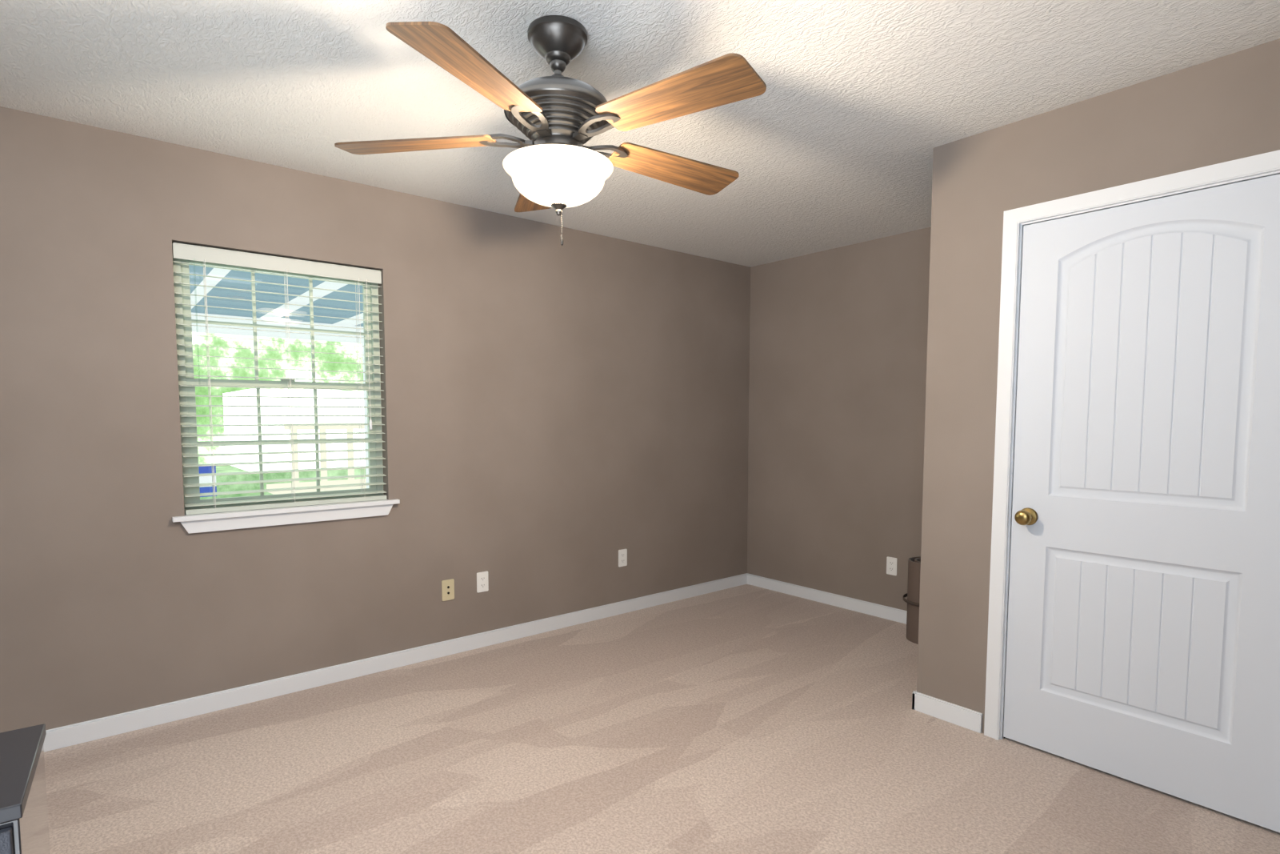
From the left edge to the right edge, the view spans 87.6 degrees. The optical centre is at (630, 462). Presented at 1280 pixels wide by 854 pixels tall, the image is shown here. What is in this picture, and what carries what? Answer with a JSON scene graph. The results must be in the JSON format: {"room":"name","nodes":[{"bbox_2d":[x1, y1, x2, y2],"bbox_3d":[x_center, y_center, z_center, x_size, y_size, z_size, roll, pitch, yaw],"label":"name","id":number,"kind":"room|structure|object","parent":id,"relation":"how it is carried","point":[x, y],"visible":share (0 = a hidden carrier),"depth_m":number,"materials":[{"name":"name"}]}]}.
{"room":"empty bedroom","nodes":[
{"label":"empty bedroom","id":0,"kind":"room"},
{"bbox_2d":[0,106,750,732],"bbox_3d":[-1.401,-0.143,3.347,5.880,2.440,0.120,-3,5,-39],"label":"wall","id":1,"kind":"structure","parent":0,"point":[552,410],"depth_m":3.27,"materials":[{"name":"beige paint"}]},
{"bbox_2d":[172,242,399,533],"bbox_3d":[-1.606,-0.334,3.141,0.965,1.238,0.147,-3,5,-39],"label":"double-hung window","id":2,"kind":"structure","parent":1,"relation":"in","point":[230,513],"depth_m":3.09,"materials":[{"name":"grey plastic"}]},
{"bbox_2d":[43,573,747,751],"bbox_3d":[-1.364,1.037,3.372,5.866,0.082,0.014,-3,5,-39],"label":"baseboard","id":3,"kind":"structure","parent":1,"relation":"attached to","point":[67,735],"depth_m":3.30,"materials":[{"name":"white wood"}]},
{"bbox_2d":[441,578,454,600],"bbox_3d":[-0.999,0.697,3.652,0.070,0.114,0.008,-3,5,-39],"label":"outlet","id":4,"kind":"object","parent":1,"relation":"attached to","point":[448,585],"visible":1,"depth_m":3.65,"materials":[{"name":"beige plastic"}]},
{"bbox_2d":[476,571,488,592],"bbox_3d":[-0.839,0.676,3.783,0.070,0.114,0.006,-3,5,-39],"label":"outlet","id":5,"kind":"object","parent":1,"relation":"attached to","point":[482,582],"visible":1,"depth_m":3.78,"materials":[{"name":"white plastic"}]},
{"bbox_2d":[618,548,627,566],"bbox_3d":[-0.053,0.631,4.425,0.070,0.114,0.006,-3,5,-39],"label":"outlet","id":6,"kind":"object","parent":1,"relation":"attached to","point":[622,554],"visible":1,"depth_m":4.42,"materials":[{"name":"white plastic"}]},
{"bbox_2d":[0,0,1279,267],"bbox_3d":[-0.111,-1.301,1.689,6.120,0.100,4.190,-3,5,-39],"label":"ceiling","id":7,"kind":"structure","parent":0,"point":[836,150],"depth_m":2.25,"materials":[{"name":"white paint"}]},
{"bbox_2d":[334,15,766,245],"bbox_3d":[-0.183,-0.962,1.999,1.264,0.619,1.279,-3,5,-39],"label":"ceiling fan","id":8,"kind":"object","parent":7,"relation":"hanging from","point":[558,114],"depth_m":1.88,"materials":[{"name":"brown wood"}]},
{"bbox_2d":[44,584,1279,853],"bbox_3d":[-0.111,1.233,1.865,6.120,0.100,4.190,-3,5,-39],"label":"floor","id":9,"kind":"structure","parent":0,"point":[746,718],"depth_m":2.52,"materials":[{"name":"beige carpet"}]},
{"bbox_2d":[0,723,50,853],"bbox_3d":[-1.466,0.884,0.734,1.250,0.752,0.341,-3,5,-36],"label":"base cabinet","id":10,"kind":"object","parent":9,"relation":"on","point":[24,824],"visible":1,"depth_m":1.07,"materials":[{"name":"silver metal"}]},
{"bbox_2d":[902,556,920,643],"bbox_3d":[1.750,0.805,3.909,0.292,0.470,0.292,-3,5,-39],"label":"roll","id":11,"kind":"object","parent":9,"relation":"on","point":[913,594],"visible":0.27,"depth_m":3.86,"materials":[{"name":"brown"}]},
{"bbox_2d":[747,226,931,610],"bbox_3d":[2.209,-0.166,3.675,0.120,2.440,4.190,-3,5,-39],"label":"wall","id":12,"kind":"structure","parent":0,"point":[838,336],"depth_m":4.53,"materials":[{"name":"beige paint"}]},
{"bbox_2d":[746,572,907,623],"bbox_3d":[1.533,0.961,4.473,0.014,0.082,1.981,-3,5,-39],"label":"baseboard","id":13,"kind":"structure","parent":12,"relation":"attached to","point":[880,610],"depth_m":4.64,"materials":[{"name":"white wood"}]},
{"bbox_2d":[886,556,897,575],"bbox_3d":[1.674,0.664,4.285,0.006,0.114,0.070,-3,5,-39],"label":"outlet","id":14,"kind":"object","parent":12,"relation":"attached to","point":[891,562],"visible":1,"depth_m":4.28,"materials":[{"name":"white plastic"}]},
{"bbox_2d":[912,690,982,732],"bbox_3d":[1.358,1.071,2.879,0.014,0.082,0.297,-3,5,-39],"label":"baseboard","id":15,"kind":"structure","parent":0,"point":[966,718],"depth_m":2.86,"materials":[{"name":"white wood"}]},
{"bbox_2d":[916,38,1279,831],"bbox_3d":[1.922,-0.061,2.162,0.191,2.440,1.969,-3,5,-39],"label":"wall","id":16,"kind":"structure","parent":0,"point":[1226,108],"depth_m":2.37,"materials":[{"name":"beige paint"}]},
{"label":"outside","id":17,"kind":"structure","parent":0,"visible":0},
{"bbox_2d":[192,332,363,463],"bbox_3d":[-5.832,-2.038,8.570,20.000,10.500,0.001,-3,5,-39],"label":"tree","id":18,"kind":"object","parent":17,"point":[197,340],"depth_m":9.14,"materials":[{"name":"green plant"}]},
{"bbox_3d":[1.807,-0.137,3.260,1.029,2.440,0.120,-3,5,-39],"label":"wall","id":19,"kind":"structure","parent":0,"visible":0},
{"bbox_2d":[912,690,916,709],"bbox_3d":[1.707,1.039,3.346,1.150,0.082,0.016,-3,5,-39],"label":"baseboard","id":20,"kind":"structure","parent":19,"relation":"attached to","point":[914,692],"depth_m":2.98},
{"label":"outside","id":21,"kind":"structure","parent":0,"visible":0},
{"bbox_2d":[188,264,368,499],"bbox_3d":[-3.533,0.984,5.969,18.000,4.630,6.250,-3,5,-39],"label":"house","id":22,"kind":"structure","parent":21,"point":[197,270],"depth_m":6.59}
]}

